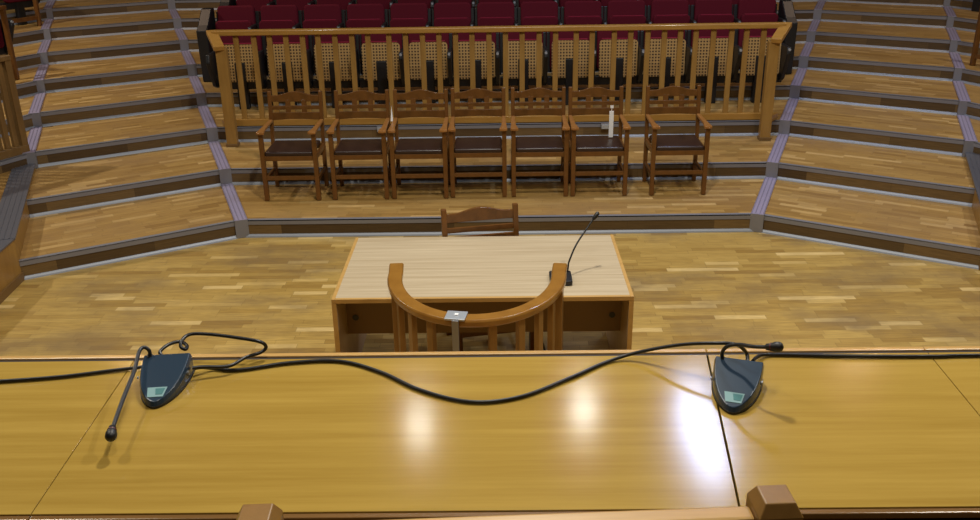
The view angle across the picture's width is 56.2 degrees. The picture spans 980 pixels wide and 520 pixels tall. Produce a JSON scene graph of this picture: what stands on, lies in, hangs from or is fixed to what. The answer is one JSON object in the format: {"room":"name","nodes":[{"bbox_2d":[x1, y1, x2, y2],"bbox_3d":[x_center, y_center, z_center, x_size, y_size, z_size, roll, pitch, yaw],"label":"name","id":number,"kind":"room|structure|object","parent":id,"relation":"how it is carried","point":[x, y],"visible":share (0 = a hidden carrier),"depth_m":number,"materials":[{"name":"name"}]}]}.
{"room":"courtroom","nodes":[
{"label":"courtroom","id":0,"kind":"room"},
{"bbox_2d":[0,232,979,355],"bbox_3d":[0.064,1.199,5.139,16.000,0.120,9.400,-1,22,1],"label":"floor","id":1,"kind":"structure","parent":0,"point":[754,288],"depth_m":7.14,"materials":[{"name":"brown wood"}]},
{"bbox_2d":[0,164,34,303],"bbox_3d":[-5.079,0.036,7.505,2.761,0.380,4.643,-1,22,1],"label":"platform","id":2,"kind":"object","parent":1,"relation":"on","point":[15,184],"visible":0.9,"depth_m":7.96,"materials":[{"name":"brown wood"}]},
{"bbox_2d":[167,0,248,238],"bbox_3d":[-4.443,-3.047,13.363,0.118,1.617,11.976,-9,24,-19],"label":"trim","id":3,"kind":"structure","parent":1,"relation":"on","point":[237,211],"depth_m":10.39,"materials":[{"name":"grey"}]},
{"bbox_2d":[387,263,566,351],"bbox_3d":[-0.074,0.617,5.066,1.018,1.017,0.774,0,22,2],"label":"stand","id":4,"kind":"object","parent":1,"relation":"on","point":[552,297],"depth_m":4.77,"materials":[{"name":"orange wood"}]},
{"bbox_2d":[331,235,633,352],"bbox_3d":[-0.037,0.376,6.002,1.780,0.751,1.024,-1,22,1],"label":"table","id":5,"kind":"object","parent":1,"relation":"on","point":[478,274],"visible":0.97,"depth_m":5.77,"materials":[{"name":"beige laminate"}]},
{"bbox_2d":[549,212,598,285],"bbox_3d":[0.527,-0.065,5.571,0.394,0.374,0.200,-10,24,-21],"label":"table microphone","id":6,"kind":"object","parent":5,"relation":"on","point":[569,281],"visible":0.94,"depth_m":5.63,"materials":[{"name":"black plastic"}]},
{"bbox_2d":[441,203,533,350],"bbox_3d":[-0.011,0.159,6.287,0.566,0.935,0.584,-5,23,-11],"label":"armchair","id":7,"kind":"object","parent":1,"relation":"on","point":[479,213],"visible":0.34,"depth_m":6.37,"materials":[{"name":"red wood"}]},
{"bbox_2d":[0,346,979,519],"bbox_3d":[0.039,1.204,2.636,4.900,1.730,0.749,-1,22,1],"label":"desk","id":8,"kind":"object","parent":1,"relation":"on","point":[848,438],"visible":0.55,"depth_m":2.24,"materials":[{"name":"brown wood"}]},
{"bbox_2d":[0,365,141,382],"bbox_3d":[-1.613,0.341,2.496,1.327,0.019,0.032,-3,22,-6],"label":"microphone cable","id":9,"kind":"object","parent":8,"relation":"on","point":[140,366],"visible":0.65,"depth_m":2.54,"materials":[{"name":"black rubber"}]},
{"bbox_2d":[105,345,194,441],"bbox_3d":[-0.874,0.348,2.355,0.137,0.092,0.419,-3,22,-5],"label":"microphone","id":10,"kind":"object","parent":8,"relation":"on","point":[163,377],"visible":1,"depth_m":2.45,"materials":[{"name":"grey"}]},
{"bbox_2d":[158,332,267,369],"bbox_3d":[-0.782,0.258,2.572,0.294,0.061,0.140,-1,22,1],"label":"microphone cable","id":11,"kind":"object","parent":8,"relation":"on","point":[181,341],"visible":0.98,"depth_m":2.60,"materials":[{"name":"black rubber"}]},
{"bbox_2d":[195,341,748,403],"bbox_3d":[-0.056,0.286,2.472,1.530,0.095,0.243,-1,22,1],"label":"microphone cable","id":12,"kind":"object","parent":8,"relation":"on","point":[743,349],"visible":0.86,"depth_m":2.52,"materials":[{"name":"black rubber"}]},
{"bbox_2d":[710,342,783,414],"bbox_3d":[0.659,0.279,2.366,0.174,0.168,0.199,6,23,17],"label":"microphone","id":13,"kind":"object","parent":8,"relation":"on","point":[736,384],"visible":1,"depth_m":2.39,"materials":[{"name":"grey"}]},
{"bbox_2d":[751,353,979,360],"bbox_3d":[1.521,0.263,2.543,1.615,0.039,0.096,-1,22,1],"label":"microphone cable","id":14,"kind":"object","parent":8,"relation":"on","point":[758,356],"visible":0.99,"depth_m":2.57,"materials":[{"name":"black rubber"}]},
{"bbox_2d":[19,179,979,279],"bbox_3d":[0.080,-0.345,8.527,8.814,0.164,2.079,-1,22,1],"label":"tier","id":15,"kind":"object","parent":1,"relation":"on","point":[938,232],"visible":0.89,"depth_m":8.48,"materials":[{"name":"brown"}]},
{"bbox_2d":[256,90,328,200],"bbox_3d":[-1.930,-1.124,9.013,0.566,0.967,0.584,-1,22,1],"label":"armchair","id":16,"kind":"object","parent":15,"relation":"on","point":[279,150],"visible":1,"depth_m":9.06,"materials":[{"name":"red wood"}]},
{"bbox_2d":[326,89,391,199],"bbox_3d":[-1.267,-1.136,9.016,0.566,0.967,0.584,-1,22,0],"label":"armchair","id":17,"kind":"object","parent":15,"relation":"on","point":[345,149],"visible":0.94,"depth_m":9.02,"materials":[{"name":"red wood"}]},
{"bbox_2d":[387,89,449,198],"bbox_3d":[-0.684,-1.144,9.015,0.566,0.967,0.584,-1,22,1],"label":"armchair","id":18,"kind":"object","parent":15,"relation":"on","point":[404,148],"visible":1,"depth_m":9.02,"materials":[{"name":"red wood"}]},
{"bbox_2d":[448,87,506,197],"bbox_3d":[-0.114,-1.158,9.028,0.566,0.967,0.584,-1,22,1],"label":"armchair","id":19,"kind":"object","parent":15,"relation":"on","point":[459,147],"visible":1,"depth_m":8.96,"materials":[{"name":"red wood"}]},
{"bbox_2d":[26,136,974,217],"bbox_3d":[0.083,-0.915,9.496,9.682,0.164,2.079,-1,22,1],"label":"tier","id":20,"kind":"object","parent":15,"relation":"on","point":[935,177],"visible":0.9,"depth_m":9.41,"materials":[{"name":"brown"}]},
{"bbox_2d":[0,100,979,173],"bbox_3d":[0.078,-0.884,8.999,13.934,0.164,5.249,-1,22,1],"label":"tier","id":21,"kind":"object","parent":20,"relation":"on","point":[863,125],"visible":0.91,"depth_m":10.37,"materials":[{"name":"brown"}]},
{"bbox_2d":[0,55,29,159],"bbox_3d":[-5.358,-1.214,8.474,0.100,1.000,2.230,11,25,26],"label":"balustrade","id":22,"kind":"object","parent":21,"relation":"on","point":[8,89],"visible":1,"depth_m":9.30,"materials":[{"name":"brown wood"}]},
{"bbox_2d":[22,0,55,168],"bbox_3d":[-6.500,-3.229,13.462,0.118,1.297,9.619,-9,24,-19],"label":"trim","id":23,"kind":"structure","parent":21,"relation":"on","point":[35,132],"depth_m":11.44,"materials":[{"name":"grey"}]},
{"bbox_2d":[206,36,267,108],"bbox_3d":[-3.040,-2.283,11.098,0.614,0.923,0.514,-1,22,1],"label":"seat","id":24,"kind":"object","parent":21,"relation":"on","point":[245,45],"visible":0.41,"depth_m":11.08,"materials":[{"name":"wicker"}]},
{"bbox_2d":[266,35,313,104],"bbox_3d":[-2.446,-2.293,11.100,0.567,0.923,0.499,-1,22,1],"label":"seat","id":25,"kind":"object","parent":21,"relation":"on","point":[294,40],"visible":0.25,"depth_m":11.08,"materials":[{"name":"beige wicker"}]},
{"bbox_2d":[312,34,360,107],"bbox_3d":[-1.877,-2.299,11.094,0.567,0.923,0.499,-1,22,1],"label":"seat","id":26,"kind":"object","parent":21,"relation":"on","point":[343,39],"visible":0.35,"depth_m":11.08,"materials":[{"name":"beige wicker"}]},
{"bbox_2d":[359,34,404,104],"bbox_3d":[-1.307,-2.305,11.089,0.567,0.923,0.499,-1,22,1],"label":"seat","id":27,"kind":"object","parent":21,"relation":"on","point":[378,41],"visible":0.66,"depth_m":11.07,"materials":[{"name":"beige wicker"}]},
{"bbox_2d":[408,33,452,102],"bbox_3d":[-0.737,-2.312,11.083,0.567,0.923,0.499,-1,22,1],"label":"seat","id":28,"kind":"object","parent":21,"relation":"on","point":[413,38],"visible":0.68,"depth_m":11.06,"materials":[{"name":"beige wicker"}]},
{"bbox_2d":[453,32,499,101],"bbox_3d":[-0.167,-2.318,11.077,0.567,0.923,0.499,-1,22,1],"label":"seat","id":29,"kind":"object","parent":21,"relation":"on","point":[463,38],"visible":0.64,"depth_m":11.05,"materials":[{"name":"beige wicker"}]},
{"bbox_2d":[0,69,979,136],"bbox_3d":[0.082,-1.454,9.968,14.802,0.164,5.249,-1,22,1],"label":"tier","id":30,"kind":"object","parent":21,"relation":"on","point":[888,92],"visible":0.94,"depth_m":11.26,"materials":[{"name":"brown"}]},
{"bbox_2d":[196,5,259,81],"bbox_3d":[-3.417,-2.853,12.080,0.714,0.923,0.499,-1,22,1],"label":"seat","id":31,"kind":"object","parent":30,"relation":"on","point":[245,16],"visible":0.43,"depth_m":11.97,"materials":[{"name":"red fabric"}]},
{"bbox_2d":[215,20,252,29],"bbox_3d":[-3.345,-2.933,12.053,0.480,0.410,0.085,-1,22,1],"label":"seat cushion","id":32,"kind":"object","parent":31,"relation":"on","point":[243,24],"depth_m":11.96,"materials":[{"name":"red fabric"}]},
{"bbox_2d":[259,5,302,50],"bbox_3d":[-2.772,-2.860,12.074,0.567,0.923,0.499,-1,22,1],"label":"seat","id":33,"kind":"object","parent":30,"relation":"on","point":[271,16],"visible":0.41,"depth_m":12.05,"materials":[{"name":"red fabric"}]},
{"bbox_2d":[259,20,295,50],"bbox_3d":[-2.774,-2.939,12.047,0.480,0.410,0.085,-1,22,1],"label":"seat cushion","id":34,"kind":"object","parent":33,"relation":"on","point":[263,24],"depth_m":11.95,"materials":[{"name":"red fabric"}]},
{"bbox_2d":[302,4,345,58],"bbox_3d":[-2.202,-2.867,12.068,0.567,0.923,0.499,-1,22,1],"label":"seat","id":35,"kind":"object","parent":30,"relation":"on","point":[316,15],"visible":0.4,"depth_m":12.05,"materials":[{"name":"red fabric"}]},
{"bbox_2d":[303,19,339,41],"bbox_3d":[-2.203,-2.946,12.041,0.480,0.410,0.085,-1,22,1],"label":"seat cushion","id":36,"kind":"object","parent":35,"relation":"on","point":[315,23],"depth_m":11.95,"materials":[{"name":"red fabric"}]},
{"bbox_2d":[345,4,387,49],"bbox_3d":[-1.631,-2.873,12.063,0.567,0.923,0.499,-1,22,1],"label":"seat","id":37,"kind":"object","parent":30,"relation":"on","point":[356,15],"visible":0.44,"depth_m":12.04,"materials":[{"name":"red fabric"}]},
{"bbox_2d":[346,19,382,49],"bbox_3d":[-1.633,-2.952,12.036,0.480,0.410,0.085,-1,22,1],"label":"seat cushion","id":38,"kind":"object","parent":37,"relation":"on","point":[351,23],"depth_m":11.94,"materials":[{"name":"red fabric"}]},
{"bbox_2d":[388,3,430,26],"bbox_3d":[-1.060,-2.879,12.057,0.567,0.923,0.499,-1,22,1],"label":"seat","id":39,"kind":"object","parent":30,"relation":"on","point":[399,14],"visible":0.36,"depth_m":12.03,"materials":[{"name":"red fabric"}]},
{"bbox_2d":[390,18,426,26],"bbox_3d":[-1.062,-2.958,12.030,0.480,0.410,0.085,-1,22,1],"label":"seat cushion","id":40,"kind":"object","parent":39,"relation":"on","point":[395,22],"depth_m":11.93,"materials":[{"name":"red fabric"}]},
{"bbox_2d":[431,2,473,75],"bbox_3d":[-0.489,-2.886,12.052,0.567,0.923,0.499,-1,22,1],"label":"seat","id":41,"kind":"object","parent":30,"relation":"on","point":[460,13],"visible":0.4,"depth_m":12.03,"materials":[{"name":"red fabric"}]},
{"bbox_2d":[434,17,470,40],"bbox_3d":[-0.491,-2.965,12.024,0.480,0.410,0.085,-1,22,1],"label":"seat cushion","id":42,"kind":"object","parent":41,"relation":"on","point":[460,21],"depth_m":11.93,"materials":[{"name":"red fabric"}]},
{"bbox_2d":[0,43,979,102],"bbox_3d":[0.085,-2.025,10.937,15.670,0.164,5.249,-1,22,1],"label":"tier","id":43,"kind":"object","parent":30,"relation":"on","point":[928,65],"visible":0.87,"depth_m":12.04,"materials":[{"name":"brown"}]},
{"bbox_2d":[0,18,14,54],"bbox_3d":[-6.362,-2.764,11.550,0.499,0.923,0.567,11,25,26],"label":"seat","id":44,"kind":"object","parent":43,"relation":"on","point":[3,47],"visible":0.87,"depth_m":11.70,"materials":[{"name":"black plastic"}]},
{"bbox_2d":[0,25,4,47],"bbox_3d":[-6.368,-2.841,11.520,0.085,0.410,0.480,11,25,26],"label":"seat cushion","id":45,"kind":"object","parent":44,"relation":"on","point":[2,37],"depth_m":11.70,"materials":[{"name":"red fabric"}]},
{"bbox_2d":[0,5,19,79],"bbox_3d":[-6.339,-2.427,10.756,0.070,0.902,1.640,11,25,26],"label":"rail","id":46,"kind":"object","parent":43,"relation":"on","point":[3,14],"visible":0.92,"depth_m":11.36,"materials":[{"name":"red wood"}]},
{"bbox_2d":[219,0,276,20],"bbox_3d":[-3.414,-3.424,13.051,0.714,0.923,0.499,-1,22,1],"label":"seat","id":47,"kind":"object","parent":43,"relation":"on","point":[256,4],"visible":0.18,"depth_m":12.93,"materials":[{"name":"red fabric"}]},
{"bbox_2d":[236,0,270,20],"bbox_3d":[-3.342,-3.504,13.023,0.480,0.410,0.085,-1,22,1],"label":"seat cushion","id":48,"kind":"object","parent":47,"relation":"on","point":[257,4],"depth_m":12.93,"materials":[{"name":"red fabric"}]},
{"bbox_2d":[276,0,316,22],"bbox_3d":[-2.769,-3.431,13.045,0.567,0.923,0.499,-1,22,1],"label":"seat","id":49,"kind":"object","parent":43,"relation":"on","point":[300,4],"visible":0.14,"depth_m":12.93,"materials":[{"name":"red fabric"}]},
{"bbox_2d":[317,0,355,23],"bbox_3d":[-2.199,-3.438,13.039,0.567,0.923,0.499,-1,22,1],"label":"seat","id":50,"kind":"object","parent":43,"relation":"on","point":[343,3],"visible":0.13,"depth_m":12.92,"materials":[{"name":"red fabric"}]},
{"bbox_2d":[357,0,395,26],"bbox_3d":[-1.628,-3.444,13.034,0.567,0.923,0.499,-1,22,1],"label":"seat","id":51,"kind":"object","parent":43,"relation":"on","point":[387,3],"visible":0.12,"depth_m":12.92,"materials":[{"name":"red fabric"}]},
{"bbox_2d":[396,0,435,26],"bbox_3d":[-1.057,-3.451,13.028,0.567,0.923,0.499,-1,22,1],"label":"seat","id":52,"kind":"object","parent":43,"relation":"on","point":[430,3],"visible":0.19,"depth_m":12.91,"materials":[{"name":"red fabric"}]},
{"bbox_2d":[436,0,475,25],"bbox_3d":[-0.486,-3.457,13.022,0.567,0.923,0.499,-1,22,1],"label":"seat","id":53,"kind":"object","parent":43,"relation":"on","point":[472,2],"visible":0.15,"depth_m":12.91,"materials":[{"name":"red fabric"}]},
{"bbox_2d":[438,0,471,7],"bbox_3d":[-0.488,-3.536,12.995,0.480,0.410,0.085,-1,22,1],"label":"seat cushion","id":54,"kind":"object","parent":53,"relation":"on","point":[439,1],"depth_m":12.91,"materials":[{"name":"red fabric"}]},
{"bbox_2d":[8,21,979,70],"bbox_3d":[0.088,-2.595,11.906,16.538,0.164,5.249,-1,22,1],"label":"tier","id":55,"kind":"object","parent":43,"relation":"on","point":[930,39],"visible":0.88,"depth_m":13.00,"materials":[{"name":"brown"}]},
{"bbox_2d":[13,1,978,46],"bbox_3d":[0.091,-3.166,12.875,17.406,0.164,5.249,-1,22,1],"label":"tier","id":56,"kind":"object","parent":55,"relation":"on","point":[864,13],"visible":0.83,"depth_m":13.96,"materials":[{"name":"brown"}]},
{"bbox_2d":[0,0,39,24],"bbox_3d":[-7.075,-3.997,13.739,0.499,0.923,0.567,11,25,26],"label":"seat","id":57,"kind":"object","parent":56,"relation":"on","point":[19,6],"visible":0.73,"depth_m":13.81,"materials":[{"name":"black fabric"}]},
{"bbox_2d":[3,0,28,2],"bbox_3d":[-7.081,-4.074,13.709,0.085,0.410,0.480,11,25,26],"label":"seat cushion","id":58,"kind":"object","parent":57,"relation":"on","point":[6,1],"depth_m":13.72,"materials":[{"name":"red fabric"}]},
{"bbox_2d":[12,0,41,25],"bbox_3d":[-7.141,-3.674,12.983,0.070,0.902,1.640,11,25,26],"label":"rail","id":59,"kind":"object","parent":56,"relation":"on","point":[37,17],"visible":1,"depth_m":13.66,"materials":[{"name":"red wood"}]},
{"bbox_2d":[0,0,972,24],"bbox_3d":[0.094,-3.736,13.844,18.274,0.164,5.249,-1,22,1],"label":"tier","id":60,"kind":"object","parent":56,"relation":"on","point":[63,9],"visible":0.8,"depth_m":14.85,"materials":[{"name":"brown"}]},
{"bbox_2d":[0,0,61,2],"bbox_3d":[0.097,-4.307,14.813,19.142,0.164,5.249,-1,22,1],"label":"tier","id":61,"kind":"object","parent":60,"relation":"on","point":[1,1],"visible":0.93,"depth_m":15.24,"materials":[{"name":"grey"}]},
{"bbox_2d":[971,0,979,11],"bbox_3d":[7.282,-4.160,13.607,0.499,0.923,0.567,-12,25,-25],"label":"seat","id":62,"kind":"object","parent":56,"relation":"on","point":[976,3],"visible":0.95,"depth_m":13.74,"materials":[{"name":"black plastic"}]},
{"bbox_2d":[476,0,515,7],"bbox_3d":[0.085,-3.463,13.017,0.567,0.923,0.499,-1,22,1],"label":"seat","id":63,"kind":"object","parent":43,"relation":"on","point":[477,1],"visible":0.12,"depth_m":12.90,"materials":[{"name":"red fabric"}]},
{"bbox_2d":[479,0,512,2],"bbox_3d":[0.083,-3.542,12.990,0.480,0.410,0.085,-1,22,1],"label":"seat cushion","id":64,"kind":"object","parent":63,"relation":"on","point":[479,0],"depth_m":12.90,"materials":[{"name":"red fabric"}]},
{"bbox_2d":[516,0,556,20],"bbox_3d":[0.655,-3.470,13.011,0.567,0.923,0.499,-1,22,1],"label":"seat","id":65,"kind":"object","parent":43,"relation":"on","point":[518,2],"visible":0.05,"depth_m":12.90,"materials":[{"name":"red fabric"}]},
{"bbox_2d":[519,0,552,6],"bbox_3d":[0.654,-3.549,12.984,0.480,0.410,0.085,-1,22,1],"label":"seat cushion","id":66,"kind":"object","parent":65,"relation":"on","point":[520,1],"depth_m":12.90,"materials":[{"name":"red fabric"}]},
{"bbox_2d":[557,0,598,19],"bbox_3d":[1.226,-3.476,13.005,0.567,0.923,0.499,-1,22,1],"label":"seat","id":67,"kind":"object","parent":43,"relation":"on","point":[560,3],"visible":0.04,"depth_m":12.90,"materials":[{"name":"red fabric"}]},
{"bbox_2d":[599,0,610,5],"bbox_3d":[1.797,-3.482,13.000,0.567,0.923,0.499,-1,22,1],"label":"seat","id":68,"kind":"object","parent":43,"relation":"on","point":[603,2],"visible":0.02,"depth_m":12.90,"materials":[{"name":"red fabric"}]},
{"bbox_2d":[643,0,652,5],"bbox_3d":[2.368,-3.489,12.994,0.567,0.923,0.499,-1,22,1],"label":"seat","id":69,"kind":"object","parent":43,"relation":"on","point":[647,2],"visible":0.02,"depth_m":12.90,"materials":[{"name":"red fabric"}]},
{"bbox_2d":[687,0,695,8],"bbox_3d":[2.938,-3.495,12.989,0.567,0.923,0.499,-1,22,1],"label":"seat","id":70,"kind":"object","parent":43,"relation":"on","point":[691,2],"visible":0.02,"depth_m":12.90,"materials":[{"name":"red fabric"}]},
{"bbox_2d":[732,0,738,14],"bbox_3d":[3.582,-3.502,12.982,0.713,0.923,0.499,-1,22,1],"label":"seat","id":71,"kind":"object","parent":43,"relation":"on","point":[733,1],"visible":0.02,"depth_m":12.89,"materials":[{"name":"red fabric"}]},
{"bbox_2d":[969,9,979,65],"bbox_3d":[6.423,-2.608,10.723,0.070,0.902,1.640,-12,25,-25],"label":"rail","id":72,"kind":"object","parent":43,"relation":"on","point":[974,55],"visible":1,"depth_m":11.42,"materials":[{"name":"red wood"}]},
{"bbox_2d":[474,2,517,74],"bbox_3d":[0.081,-2.892,12.046,0.567,0.923,0.499,-1,22,1],"label":"seat","id":73,"kind":"object","parent":30,"relation":"on","point":[486,13],"visible":0.4,"depth_m":12.02,"materials":[{"name":"red fabric"}]},
{"bbox_2d":[478,17,513,48],"bbox_3d":[0.080,-2.971,12.019,0.480,0.410,0.085,-1,22,1],"label":"seat cushion","id":74,"kind":"object","parent":73,"relation":"on","point":[482,21],"depth_m":11.92,"materials":[{"name":"red fabric"}]},
{"bbox_2d":[518,1,562,25],"bbox_3d":[0.652,-2.898,12.040,0.567,0.923,0.499,-1,22,1],"label":"seat","id":75,"kind":"object","parent":30,"relation":"on","point":[532,12],"visible":0.4,"depth_m":12.02,"materials":[{"name":"red fabric"}]},
{"bbox_2d":[521,16,557,25],"bbox_3d":[0.650,-2.978,12.013,0.480,0.410,0.085,-1,22,1],"label":"seat cushion","id":76,"kind":"object","parent":75,"relation":"on","point":[533,20],"depth_m":11.92,"materials":[{"name":"red fabric"}]},
{"bbox_2d":[561,1,606,24],"bbox_3d":[1.223,-2.905,12.035,0.567,0.923,0.499,-1,22,1],"label":"seat","id":77,"kind":"object","parent":30,"relation":"on","point":[573,12],"visible":0.32,"depth_m":12.01,"materials":[{"name":"red fabric"}]},
{"bbox_2d":[565,16,601,24],"bbox_3d":[1.221,-2.984,12.008,0.480,0.410,0.085,-1,22,1],"label":"seat cushion","id":78,"kind":"object","parent":77,"relation":"on","point":[569,20],"depth_m":11.91,"materials":[{"name":"red fabric"}]},
{"bbox_2d":[604,0,651,30],"bbox_3d":[1.794,-2.911,12.029,0.567,0.923,0.499,-1,22,1],"label":"seat","id":79,"kind":"object","parent":30,"relation":"on","point":[616,11],"visible":0.41,"depth_m":12.01,"materials":[{"name":"red fabric"}]},
{"bbox_2d":[609,15,645,30],"bbox_3d":[1.792,-2.990,12.002,0.480,0.410,0.085,-1,22,1],"label":"seat cushion","id":80,"kind":"object","parent":79,"relation":"on","point":[614,19],"depth_m":11.91,"materials":[{"name":"red fabric"}]},
{"bbox_2d":[647,0,696,23],"bbox_3d":[2.364,-2.918,12.024,0.567,0.923,0.499,-1,22,1],"label":"seat","id":81,"kind":"object","parent":30,"relation":"on","point":[659,11],"visible":0.34,"depth_m":12.00,"materials":[{"name":"red fabric"}]},
{"bbox_2d":[652,14,689,23],"bbox_3d":[2.363,-2.997,11.996,0.480,0.410,0.085,-1,22,1],"label":"seat cushion","id":82,"kind":"object","parent":81,"relation":"on","point":[678,18],"depth_m":11.90,"materials":[{"name":"red fabric"}]},
{"bbox_2d":[690,0,740,22],"bbox_3d":[2.935,-2.924,12.018,0.567,0.923,0.499,-1,22,1],"label":"seat","id":83,"kind":"object","parent":30,"relation":"on","point":[702,11],"visible":0.36,"depth_m":12.00,"materials":[{"name":"red fabric"}]},
{"bbox_2d":[696,14,733,22],"bbox_3d":[2.933,-3.003,11.991,0.480,0.410,0.085,-1,22,1],"label":"seat cushion","id":84,"kind":"object","parent":83,"relation":"on","point":[701,18],"depth_m":11.89,"materials":[{"name":"red fabric"}]},
{"bbox_2d":[733,0,797,73],"bbox_3d":[3.579,-2.931,12.012,0.713,0.923,0.499,-1,22,1],"label":"seat","id":85,"kind":"object","parent":30,"relation":"on","point":[746,11],"visible":0.42,"depth_m":11.90,"materials":[{"name":"red fabric"}]},
{"bbox_2d":[740,13,777,22],"bbox_3d":[3.504,-3.010,11.985,0.480,0.410,0.085,-1,22,1],"label":"seat cushion","id":86,"kind":"object","parent":85,"relation":"on","point":[751,17],"depth_m":11.89,"materials":[{"name":"red fabric"}]},
{"bbox_2d":[500,32,547,101],"bbox_3d":[0.403,-2.325,11.072,0.567,0.923,0.499,-1,22,1],"label":"seat","id":87,"kind":"object","parent":21,"relation":"on","point":[513,37],"visible":0.42,"depth_m":11.05,"materials":[{"name":"beige wood"}]},
{"bbox_2d":[546,31,596,104],"bbox_3d":[0.973,-2.331,11.066,0.567,0.923,0.499,-1,22,1],"label":"seat","id":88,"kind":"object","parent":21,"relation":"on","point":[565,38],"visible":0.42,"depth_m":11.05,"materials":[{"name":"beige wood"}]},
{"bbox_2d":[601,123,608,128],"bbox_3d":[1.296,-1.507,10.334,0.090,0.060,0.054,-1,22,1],"label":"junction box","id":89,"kind":"object","parent":21,"relation":"attached to","point":[603,125],"visible":0.95,"depth_m":10.31,"materials":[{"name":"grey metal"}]},
{"bbox_2d":[594,30,643,100],"bbox_3d":[1.543,-2.337,11.061,0.567,0.923,0.499,-1,22,1],"label":"seat","id":90,"kind":"object","parent":21,"relation":"on","point":[602,38],"visible":0.65,"depth_m":11.04,"materials":[{"name":"beige wood"}]},
{"bbox_2d":[640,30,691,99],"bbox_3d":[2.113,-2.344,11.055,0.567,0.923,0.499,-1,22,1],"label":"seat","id":91,"kind":"object","parent":21,"relation":"on","point":[655,41],"visible":0.44,"depth_m":11.03,"materials":[{"name":"beige wood"}]},
{"bbox_2d":[687,29,741,102],"bbox_3d":[2.683,-2.350,11.050,0.567,0.923,0.499,-1,22,1],"label":"seat","id":92,"kind":"object","parent":21,"relation":"on","point":[722,35],"visible":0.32,"depth_m":11.02,"materials":[{"name":"beige wood"}]},
{"bbox_2d":[734,28,790,102],"bbox_3d":[3.253,-2.356,11.044,0.567,0.923,0.499,-1,22,1],"label":"seat","id":93,"kind":"object","parent":21,"relation":"on","point":[755,34],"visible":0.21,"depth_m":11.02,"materials":[{"name":"beige wood"}]},
{"bbox_2d":[943,0,977,156],"bbox_3d":[6.689,-3.377,13.333,0.118,1.297,9.619,8,24,20],"label":"trim","id":94,"kind":"structure","parent":21,"relation":"on","point":[966,127],"depth_m":11.08,"materials":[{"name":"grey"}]},
{"bbox_2d":[206,22,791,146],"bbox_3d":[0.097,-1.929,10.131,6.432,1.232,0.449,-1,22,1],"label":"balustrade","id":95,"kind":"object","parent":20,"relation":"on","point":[766,116],"visible":0.75,"depth_m":10.15,"materials":[{"name":"brown wood"}]},
{"bbox_2d":[510,87,569,196],"bbox_3d":[0.482,-1.165,9.022,0.566,0.967,0.584,-1,22,1],"label":"armchair","id":96,"kind":"object","parent":15,"relation":"on","point":[521,146],"visible":1,"depth_m":8.97,"materials":[{"name":"red wood"}]},
{"bbox_2d":[568,86,630,195],"bbox_3d":[1.055,-1.169,9.012,0.566,0.967,0.584,-1,22,1],"label":"armchair","id":97,"kind":"object","parent":15,"relation":"on","point":[579,146],"depth_m":9.01,"materials":[{"name":"red wood"}]},
{"bbox_2d":[642,85,711,194],"bbox_3d":[1.823,-1.178,9.004,0.566,0.967,0.584,-1,22,1],"label":"armchair","id":98,"kind":"object","parent":15,"relation":"on","point":[658,145],"visible":1,"depth_m":9.04,"materials":[{"name":"red wood"}]},
{"bbox_2d":[749,0,825,232],"bbox_3d":[4.635,-3.148,13.274,0.118,1.617,11.976,8,24,20],"label":"trim","id":99,"kind":"structure","parent":1,"relation":"on","point":[758,211],"depth_m":10.32,"materials":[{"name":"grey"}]},
{"bbox_2d":[965,152,979,269],"bbox_3d":[5.225,-0.079,7.404,2.761,0.380,4.643,-1,22,1],"label":"platform","id":100,"kind":"object","parent":1,"relation":"on","point":[973,159],"visible":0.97,"depth_m":8.61,"materials":[{"name":"brown wood"}]},
{"bbox_3d":[0.038,2.106,1.448,6.400,0.997,3.480,-1,22,1],"label":"platform","id":101,"kind":"object","parent":1,"relation":"on","visible":0},
{"bbox_2d":[236,485,802,519],"bbox_3d":[0.041,0.782,1.923,0.898,1.087,0.635,-2,22,-2],"label":"chair","id":102,"kind":"object","parent":101,"relation":"on","point":[763,502],"visible":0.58,"depth_m":1.47,"materials":[{"name":"orange wood"}]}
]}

